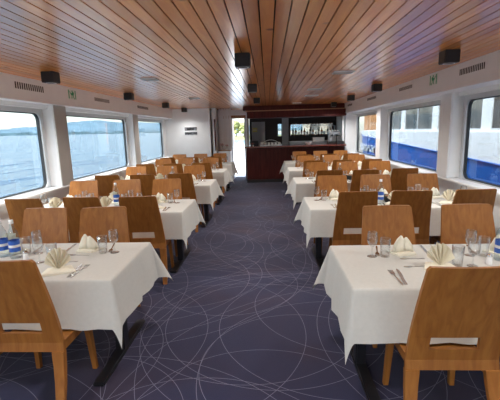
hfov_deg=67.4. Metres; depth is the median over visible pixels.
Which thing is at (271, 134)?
wall
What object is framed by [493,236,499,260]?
water bottle
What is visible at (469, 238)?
bowl
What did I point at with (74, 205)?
dining chair
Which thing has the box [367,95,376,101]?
wall vent
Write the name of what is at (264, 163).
bar counter
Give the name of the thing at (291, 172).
tablecloth
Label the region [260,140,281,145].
dish rack
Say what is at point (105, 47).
ceiling
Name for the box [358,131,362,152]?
quay
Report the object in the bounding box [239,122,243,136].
tree
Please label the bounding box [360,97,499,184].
ship
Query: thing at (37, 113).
window
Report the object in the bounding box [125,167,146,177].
dining chair
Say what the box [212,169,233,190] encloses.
tablecloth
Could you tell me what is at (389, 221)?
dining chair
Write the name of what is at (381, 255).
water tumbler
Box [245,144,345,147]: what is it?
countertop
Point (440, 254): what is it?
napkin
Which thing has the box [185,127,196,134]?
print
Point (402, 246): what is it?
napkin
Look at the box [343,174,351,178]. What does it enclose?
bread basket
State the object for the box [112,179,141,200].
dining chair
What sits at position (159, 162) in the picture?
dining chair
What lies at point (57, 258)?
napkin
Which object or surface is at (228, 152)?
base cabinet
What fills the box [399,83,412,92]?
wall vent
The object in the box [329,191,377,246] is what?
dining chair
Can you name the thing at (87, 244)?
napkin
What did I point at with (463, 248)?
water tumbler
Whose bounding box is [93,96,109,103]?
wall vent
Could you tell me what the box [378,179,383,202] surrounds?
water bottle
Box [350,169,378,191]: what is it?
dining chair
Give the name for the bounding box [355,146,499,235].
wall
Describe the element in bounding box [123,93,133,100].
ceiling spotlight
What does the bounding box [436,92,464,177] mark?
pillar
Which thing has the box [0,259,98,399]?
dining chair
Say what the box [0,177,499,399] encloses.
floor
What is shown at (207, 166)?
dining chair
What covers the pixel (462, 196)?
dining chair
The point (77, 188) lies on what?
dining chair
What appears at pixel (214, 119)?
handrail
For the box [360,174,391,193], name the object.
dining chair
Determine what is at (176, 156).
dining chair
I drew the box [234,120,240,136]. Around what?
tree
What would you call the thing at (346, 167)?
dining chair
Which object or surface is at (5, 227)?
wall
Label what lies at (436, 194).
napkin
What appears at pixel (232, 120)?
door
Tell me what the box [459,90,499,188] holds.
window
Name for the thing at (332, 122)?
window
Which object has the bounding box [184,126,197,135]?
framed picture
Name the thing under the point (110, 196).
napkin
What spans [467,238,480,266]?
wine glass
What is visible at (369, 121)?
house
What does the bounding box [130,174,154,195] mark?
dining chair
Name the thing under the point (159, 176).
napkin
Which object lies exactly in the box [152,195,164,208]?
napkin
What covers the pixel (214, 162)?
dining chair
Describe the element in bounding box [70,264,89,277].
fork
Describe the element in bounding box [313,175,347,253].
dining chair
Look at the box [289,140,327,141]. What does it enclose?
countertop
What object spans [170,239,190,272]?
dining table
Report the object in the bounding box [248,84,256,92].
ceiling spotlight
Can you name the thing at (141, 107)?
wall vent
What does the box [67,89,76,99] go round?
sign
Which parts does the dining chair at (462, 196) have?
leg, backrest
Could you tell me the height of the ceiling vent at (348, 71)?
0.021 m
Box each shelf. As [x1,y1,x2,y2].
[289,135,327,140]
[290,125,334,135]
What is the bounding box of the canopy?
[243,103,345,145]
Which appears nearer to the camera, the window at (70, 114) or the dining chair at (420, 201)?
the dining chair at (420, 201)
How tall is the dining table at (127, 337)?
0.742 m
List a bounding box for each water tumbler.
[19,236,31,253]
[96,235,106,253]
[380,237,390,257]
[452,244,464,266]
[478,235,490,256]
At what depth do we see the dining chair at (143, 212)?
4.13 m
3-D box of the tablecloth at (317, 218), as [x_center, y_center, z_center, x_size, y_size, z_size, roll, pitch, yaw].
[1.675,0.240,4.707,2.230,0.459,1.005,-1,11,5]
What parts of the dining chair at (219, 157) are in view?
backrest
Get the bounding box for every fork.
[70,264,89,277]
[388,270,403,284]
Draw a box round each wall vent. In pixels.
[12,79,44,93]
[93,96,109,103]
[137,105,148,110]
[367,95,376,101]
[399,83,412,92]
[458,59,487,77]
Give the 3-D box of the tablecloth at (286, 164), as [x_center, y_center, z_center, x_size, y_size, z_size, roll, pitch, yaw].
[1.946,-0.880,10.715,2.225,0.459,1.010,-1,11,5]
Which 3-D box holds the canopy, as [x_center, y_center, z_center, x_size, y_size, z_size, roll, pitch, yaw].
[1.376,-2.355,11.844,3.140,1.233,0.750,-1,10,3]
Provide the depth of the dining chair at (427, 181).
5.25 m
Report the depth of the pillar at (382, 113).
8.56 m
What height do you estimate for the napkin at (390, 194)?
0.161 m
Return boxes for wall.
[0,120,166,237]
[165,108,211,157]
[210,109,335,156]
[235,145,244,167]
[245,112,249,145]
[336,113,355,152]
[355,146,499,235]
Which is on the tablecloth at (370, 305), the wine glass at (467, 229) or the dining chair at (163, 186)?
the wine glass at (467, 229)
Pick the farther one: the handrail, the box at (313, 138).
the box at (313, 138)
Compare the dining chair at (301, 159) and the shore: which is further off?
the shore
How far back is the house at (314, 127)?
66.29 m
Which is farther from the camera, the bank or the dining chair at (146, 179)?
the bank
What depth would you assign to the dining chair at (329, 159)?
9.37 m
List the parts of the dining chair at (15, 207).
backrest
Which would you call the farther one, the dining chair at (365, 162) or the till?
the till
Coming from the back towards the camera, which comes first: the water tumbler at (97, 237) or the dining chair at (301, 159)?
the dining chair at (301, 159)
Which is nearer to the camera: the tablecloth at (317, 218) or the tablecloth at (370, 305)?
the tablecloth at (370, 305)
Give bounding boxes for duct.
[0,72,172,120]
[344,50,499,114]
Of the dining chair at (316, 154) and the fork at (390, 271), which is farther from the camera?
the dining chair at (316, 154)
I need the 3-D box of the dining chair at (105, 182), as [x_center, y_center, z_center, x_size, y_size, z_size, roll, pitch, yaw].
[-2.355,0.033,6.551,0.510,1.000,0.569,-1,10,1]
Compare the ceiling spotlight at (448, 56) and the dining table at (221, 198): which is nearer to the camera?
the ceiling spotlight at (448, 56)
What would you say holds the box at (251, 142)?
on the bar counter at (264, 163)
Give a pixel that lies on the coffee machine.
(332, 135)
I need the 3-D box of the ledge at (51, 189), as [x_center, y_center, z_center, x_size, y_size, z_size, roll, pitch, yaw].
[-2.933,-0.158,5.528,0.200,0.030,13.850,-1,10,3]
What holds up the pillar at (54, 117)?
attached to the wall at (5, 227)
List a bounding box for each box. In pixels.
[250,141,257,145]
[312,137,324,140]
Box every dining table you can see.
[93,319,144,385]
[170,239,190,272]
[201,204,211,227]
[217,186,223,204]
[311,237,419,270]
[350,344,380,399]
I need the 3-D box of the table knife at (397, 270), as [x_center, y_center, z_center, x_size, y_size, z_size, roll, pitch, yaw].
[0.931,0.469,2.306,0.021,0.004,0.255,0,11,10]
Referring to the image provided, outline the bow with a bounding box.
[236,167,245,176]
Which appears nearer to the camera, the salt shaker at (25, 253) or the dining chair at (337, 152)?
the salt shaker at (25, 253)
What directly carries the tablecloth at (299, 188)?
on the dining table
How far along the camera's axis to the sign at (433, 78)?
5.33 m
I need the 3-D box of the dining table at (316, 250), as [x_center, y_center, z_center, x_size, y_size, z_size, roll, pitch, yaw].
[1.744,0.387,4.732,2.030,0.742,0.870,-1,10,3]
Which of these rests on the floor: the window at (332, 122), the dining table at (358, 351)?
the dining table at (358, 351)
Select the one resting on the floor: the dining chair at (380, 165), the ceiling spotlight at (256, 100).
the dining chair at (380, 165)
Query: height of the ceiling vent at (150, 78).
0.021 m
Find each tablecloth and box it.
[0,242,172,347]
[43,199,205,247]
[110,179,224,208]
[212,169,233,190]
[222,162,238,179]
[279,161,295,176]
[283,166,360,187]
[285,177,350,208]
[293,194,452,244]
[313,244,499,363]
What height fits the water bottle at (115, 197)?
0.296 m
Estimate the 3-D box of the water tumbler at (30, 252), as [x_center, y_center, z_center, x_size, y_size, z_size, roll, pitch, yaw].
[-1.764,0.358,2.954,0.076,0.135,0.076,-1,10,3]
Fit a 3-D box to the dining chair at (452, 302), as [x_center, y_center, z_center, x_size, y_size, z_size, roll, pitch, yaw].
[1.073,0.758,2.116,0.510,1.000,0.569,-1,10,3]
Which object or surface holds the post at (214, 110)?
on the floor
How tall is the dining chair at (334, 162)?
1.000 m
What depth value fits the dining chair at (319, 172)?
6.05 m
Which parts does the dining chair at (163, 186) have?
backrest, leg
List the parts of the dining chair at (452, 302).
leg, leg, seat, seat frame, leg, backrest, leg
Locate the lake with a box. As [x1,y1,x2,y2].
[0,131,280,196]
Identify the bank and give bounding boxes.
[234,134,299,139]
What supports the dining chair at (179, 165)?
on the floor
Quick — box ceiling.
[0,0,499,109]
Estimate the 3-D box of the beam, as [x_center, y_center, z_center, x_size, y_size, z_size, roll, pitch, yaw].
[-0.507,-2.794,12.613,0.840,0.090,0.150,-1,10,3]
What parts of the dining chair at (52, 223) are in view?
backrest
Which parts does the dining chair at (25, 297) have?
backrest, leg, seat frame, seat, leg, leg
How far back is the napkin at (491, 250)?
2.67 m
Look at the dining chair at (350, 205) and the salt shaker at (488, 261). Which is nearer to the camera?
the salt shaker at (488, 261)
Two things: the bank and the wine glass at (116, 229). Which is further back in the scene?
the bank
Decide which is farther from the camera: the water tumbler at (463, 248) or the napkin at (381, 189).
the napkin at (381, 189)
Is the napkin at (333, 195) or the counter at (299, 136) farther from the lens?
the counter at (299, 136)
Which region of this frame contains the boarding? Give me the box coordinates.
[218,109,232,178]
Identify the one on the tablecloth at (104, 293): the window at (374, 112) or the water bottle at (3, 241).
the water bottle at (3, 241)
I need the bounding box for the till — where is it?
[336,136,343,143]
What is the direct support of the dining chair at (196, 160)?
on the floor
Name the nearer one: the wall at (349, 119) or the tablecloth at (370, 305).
the tablecloth at (370, 305)
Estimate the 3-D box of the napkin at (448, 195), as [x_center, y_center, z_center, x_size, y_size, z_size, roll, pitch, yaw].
[2.352,-0.043,4.425,0.221,0.161,0.130,3,11,22]
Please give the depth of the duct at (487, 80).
5.21 m
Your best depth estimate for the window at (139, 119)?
11.60 m
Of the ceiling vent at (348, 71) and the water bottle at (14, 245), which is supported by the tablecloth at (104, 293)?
the water bottle at (14, 245)
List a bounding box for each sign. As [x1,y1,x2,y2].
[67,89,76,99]
[429,73,437,85]
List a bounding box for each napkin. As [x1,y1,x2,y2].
[0,232,30,253]
[41,247,75,276]
[48,197,62,207]
[76,234,103,252]
[100,196,111,206]
[108,191,119,203]
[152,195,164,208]
[156,192,168,202]
[157,173,163,178]
[326,189,338,199]
[379,188,387,193]
[385,190,396,204]
[386,235,416,255]
[424,243,455,270]
[431,187,441,197]
[439,189,454,203]
[482,234,499,255]
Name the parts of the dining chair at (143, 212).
backrest, leg, leg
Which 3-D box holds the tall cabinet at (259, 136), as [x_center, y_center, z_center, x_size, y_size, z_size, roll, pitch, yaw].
[0.317,-1.793,13.398,0.470,1.950,0.160,-1,10,3]
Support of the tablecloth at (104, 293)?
on the dining table at (127, 337)
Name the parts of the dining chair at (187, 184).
backrest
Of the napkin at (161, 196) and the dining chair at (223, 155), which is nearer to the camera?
the napkin at (161, 196)
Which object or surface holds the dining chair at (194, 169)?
on the floor
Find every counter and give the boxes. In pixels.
[245,144,345,182]
[289,135,327,144]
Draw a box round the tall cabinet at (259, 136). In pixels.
[252,122,264,144]
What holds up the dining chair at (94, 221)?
on the floor
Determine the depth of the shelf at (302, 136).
13.10 m
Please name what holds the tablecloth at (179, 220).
on the dining table at (182, 254)
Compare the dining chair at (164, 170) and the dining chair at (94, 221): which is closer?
the dining chair at (94, 221)
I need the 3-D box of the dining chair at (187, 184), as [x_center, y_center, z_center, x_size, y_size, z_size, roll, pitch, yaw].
[-1.129,0.006,6.509,0.510,1.000,0.569,-1,11,4]
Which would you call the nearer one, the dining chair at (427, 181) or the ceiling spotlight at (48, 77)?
the ceiling spotlight at (48, 77)
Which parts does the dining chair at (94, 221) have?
backrest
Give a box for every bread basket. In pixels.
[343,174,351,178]
[384,194,389,201]
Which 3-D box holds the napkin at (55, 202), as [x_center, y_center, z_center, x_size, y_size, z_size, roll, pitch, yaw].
[-2.421,0.047,4.662,0.221,0.161,0.130,-3,11,-5]
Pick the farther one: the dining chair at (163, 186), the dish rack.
the dish rack
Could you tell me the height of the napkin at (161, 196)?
0.133 m
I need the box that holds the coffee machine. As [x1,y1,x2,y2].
[327,130,339,143]
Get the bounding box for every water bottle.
[0,219,8,257]
[8,220,20,258]
[113,183,119,201]
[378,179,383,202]
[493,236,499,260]
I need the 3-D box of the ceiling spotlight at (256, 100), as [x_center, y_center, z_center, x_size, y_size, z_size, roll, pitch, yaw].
[0.160,-2.308,8.727,0.150,0.128,0.150,-1,10,3]
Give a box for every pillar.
[42,105,73,186]
[126,114,141,165]
[375,107,388,159]
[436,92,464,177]
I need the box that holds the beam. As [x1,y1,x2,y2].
[223,115,245,118]
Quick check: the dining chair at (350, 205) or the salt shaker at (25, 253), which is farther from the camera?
the dining chair at (350, 205)
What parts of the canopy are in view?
post, cornice, post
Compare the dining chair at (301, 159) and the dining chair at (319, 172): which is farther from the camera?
the dining chair at (301, 159)
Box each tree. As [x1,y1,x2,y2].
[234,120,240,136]
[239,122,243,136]
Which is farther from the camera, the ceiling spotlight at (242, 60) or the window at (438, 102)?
the window at (438, 102)
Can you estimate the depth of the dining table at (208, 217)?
6.96 m
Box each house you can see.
[303,123,331,133]
[364,114,376,129]
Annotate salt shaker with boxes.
[23,251,29,259]
[485,253,492,264]
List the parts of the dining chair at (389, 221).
backrest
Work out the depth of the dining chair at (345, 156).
9.83 m
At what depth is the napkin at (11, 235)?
2.99 m
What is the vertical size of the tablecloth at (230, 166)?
0.459 m
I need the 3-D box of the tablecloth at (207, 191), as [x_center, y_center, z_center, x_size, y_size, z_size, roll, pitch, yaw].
[-1.649,-0.091,6.994,2.276,0.459,1.007,-1,10,1]
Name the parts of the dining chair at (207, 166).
backrest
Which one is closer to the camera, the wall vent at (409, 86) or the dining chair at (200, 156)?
the wall vent at (409, 86)
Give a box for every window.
[0,105,51,200]
[66,111,129,180]
[138,118,164,162]
[290,122,332,135]
[356,111,376,156]
[387,100,440,172]
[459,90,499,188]
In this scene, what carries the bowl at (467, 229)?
on the wine glass at (467, 229)
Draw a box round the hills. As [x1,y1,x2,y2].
[0,120,302,132]
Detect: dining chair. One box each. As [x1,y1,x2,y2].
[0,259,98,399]
[4,198,69,242]
[4,208,68,331]
[63,197,101,242]
[69,180,98,196]
[79,206,140,306]
[95,175,119,198]
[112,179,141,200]
[118,196,173,284]
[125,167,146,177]
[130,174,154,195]
[136,164,155,175]
[152,179,187,255]
[155,159,170,166]
[156,166,176,177]
[160,158,175,163]
[163,163,183,172]
[167,173,201,231]
[173,154,185,159]
[178,158,193,165]
[183,157,198,162]
[184,165,204,218]
[192,162,216,207]
[194,154,207,161]
[202,158,218,199]
[206,156,223,192]
[213,153,226,187]
[292,151,305,160]
[295,154,311,166]
[297,156,313,166]
[302,160,322,176]
[306,162,327,176]
[313,151,326,159]
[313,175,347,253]
[314,170,341,196]
[323,155,339,165]
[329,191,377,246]
[331,159,351,169]
[334,150,347,158]
[336,161,357,174]
[343,153,358,159]
[348,154,364,162]
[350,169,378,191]
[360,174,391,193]
[361,159,381,169]
[361,205,415,347]
[369,161,390,173]
[382,266,499,399]
[389,190,432,243]
[390,168,418,190]
[407,173,438,241]
[430,189,496,243]
[440,204,495,243]
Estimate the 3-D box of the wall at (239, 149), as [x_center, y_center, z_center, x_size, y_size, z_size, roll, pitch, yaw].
[0.570,-2.027,17.263,3.900,1.010,0.200,-1,10,3]
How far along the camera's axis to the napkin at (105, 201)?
4.64 m
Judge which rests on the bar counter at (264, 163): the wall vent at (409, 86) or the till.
the till
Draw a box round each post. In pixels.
[211,108,217,153]
[282,118,288,144]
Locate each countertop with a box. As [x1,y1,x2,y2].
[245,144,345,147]
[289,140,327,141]
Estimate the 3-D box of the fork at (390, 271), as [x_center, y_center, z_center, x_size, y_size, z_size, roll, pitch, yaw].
[0.894,0.472,2.297,0.029,0.004,0.240,-1,10,3]
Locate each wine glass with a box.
[32,237,43,263]
[108,229,118,253]
[367,231,377,257]
[464,229,476,256]
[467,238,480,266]
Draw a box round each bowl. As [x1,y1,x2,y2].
[465,229,476,244]
[467,238,480,254]
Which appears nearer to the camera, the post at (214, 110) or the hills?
the post at (214, 110)
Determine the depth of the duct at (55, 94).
5.93 m
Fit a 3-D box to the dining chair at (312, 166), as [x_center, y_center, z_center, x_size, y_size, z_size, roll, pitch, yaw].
[1.331,-0.209,7.304,0.510,1.000,0.569,-1,11,4]
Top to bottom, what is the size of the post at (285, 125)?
2.390 m
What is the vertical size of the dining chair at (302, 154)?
1.000 m
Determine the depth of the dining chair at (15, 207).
4.11 m
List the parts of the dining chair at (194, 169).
backrest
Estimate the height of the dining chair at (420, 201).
1.000 m
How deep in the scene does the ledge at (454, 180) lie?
5.24 m
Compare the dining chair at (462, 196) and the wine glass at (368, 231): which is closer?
the wine glass at (368, 231)
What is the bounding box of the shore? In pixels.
[0,127,302,135]
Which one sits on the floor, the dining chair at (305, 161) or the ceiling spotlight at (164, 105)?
the dining chair at (305, 161)
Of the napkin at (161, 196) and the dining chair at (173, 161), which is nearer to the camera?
the napkin at (161, 196)
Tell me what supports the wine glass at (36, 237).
on the tablecloth at (104, 293)
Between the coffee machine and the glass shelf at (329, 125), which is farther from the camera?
the glass shelf at (329, 125)
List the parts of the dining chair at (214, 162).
backrest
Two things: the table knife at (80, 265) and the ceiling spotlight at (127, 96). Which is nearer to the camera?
the table knife at (80, 265)
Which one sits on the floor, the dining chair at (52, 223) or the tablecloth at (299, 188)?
the dining chair at (52, 223)
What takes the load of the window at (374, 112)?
in the wall at (444, 185)
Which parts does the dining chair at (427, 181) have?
backrest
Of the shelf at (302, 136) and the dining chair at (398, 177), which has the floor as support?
the dining chair at (398, 177)
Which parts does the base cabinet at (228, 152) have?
door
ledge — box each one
[0,156,172,205]
[349,152,499,195]
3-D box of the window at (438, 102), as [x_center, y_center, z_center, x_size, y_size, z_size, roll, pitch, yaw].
[3.081,-1.185,7.075,0.065,1.205,2.880,-1,10,3]
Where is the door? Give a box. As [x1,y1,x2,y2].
[231,118,246,178]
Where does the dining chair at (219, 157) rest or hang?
on the floor
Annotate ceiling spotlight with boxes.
[40,71,59,83]
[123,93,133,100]
[162,103,168,107]
[234,53,250,68]
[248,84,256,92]
[253,98,259,103]
[347,95,354,100]
[371,84,381,91]
[438,49,460,64]
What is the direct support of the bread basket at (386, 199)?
on the tablecloth at (317, 218)
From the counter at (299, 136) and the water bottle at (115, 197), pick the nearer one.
the water bottle at (115, 197)
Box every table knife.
[67,264,81,276]
[396,269,407,284]
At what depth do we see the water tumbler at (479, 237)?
2.63 m
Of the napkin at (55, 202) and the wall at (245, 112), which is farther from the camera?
the wall at (245, 112)
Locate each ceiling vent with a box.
[140,77,158,80]
[332,70,354,74]
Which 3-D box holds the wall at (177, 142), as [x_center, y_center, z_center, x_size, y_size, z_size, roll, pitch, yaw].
[-1.997,-1.748,12.271,1.460,2.400,0.100,-1,10,3]
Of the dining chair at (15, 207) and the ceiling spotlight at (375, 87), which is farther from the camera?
the ceiling spotlight at (375, 87)
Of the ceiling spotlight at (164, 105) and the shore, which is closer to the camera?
the ceiling spotlight at (164, 105)
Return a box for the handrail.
[214,119,216,150]
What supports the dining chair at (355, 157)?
on the floor
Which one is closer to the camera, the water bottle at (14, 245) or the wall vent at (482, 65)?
the water bottle at (14, 245)
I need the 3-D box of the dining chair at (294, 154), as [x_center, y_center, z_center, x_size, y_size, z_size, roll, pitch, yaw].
[1.497,-0.926,11.150,0.510,1.000,0.569,-1,10,1]
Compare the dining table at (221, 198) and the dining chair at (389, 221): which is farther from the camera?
the dining table at (221, 198)
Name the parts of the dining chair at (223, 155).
backrest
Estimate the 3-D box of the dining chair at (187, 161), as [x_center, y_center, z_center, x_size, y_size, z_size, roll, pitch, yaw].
[-1.624,-0.523,9.441,0.510,1.000,0.569,-1,10,1]
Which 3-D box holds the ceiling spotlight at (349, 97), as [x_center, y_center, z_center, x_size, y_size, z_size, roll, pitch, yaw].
[2.329,-2.358,8.668,0.150,0.128,0.150,-1,10,3]
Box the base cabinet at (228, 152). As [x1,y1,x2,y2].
[218,149,231,181]
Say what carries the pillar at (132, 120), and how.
attached to the wall at (5, 227)
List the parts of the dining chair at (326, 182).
backrest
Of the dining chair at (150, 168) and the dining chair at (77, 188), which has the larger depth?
the dining chair at (150, 168)
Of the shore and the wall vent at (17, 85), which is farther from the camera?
the shore
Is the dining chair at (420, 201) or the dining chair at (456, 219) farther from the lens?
the dining chair at (420, 201)

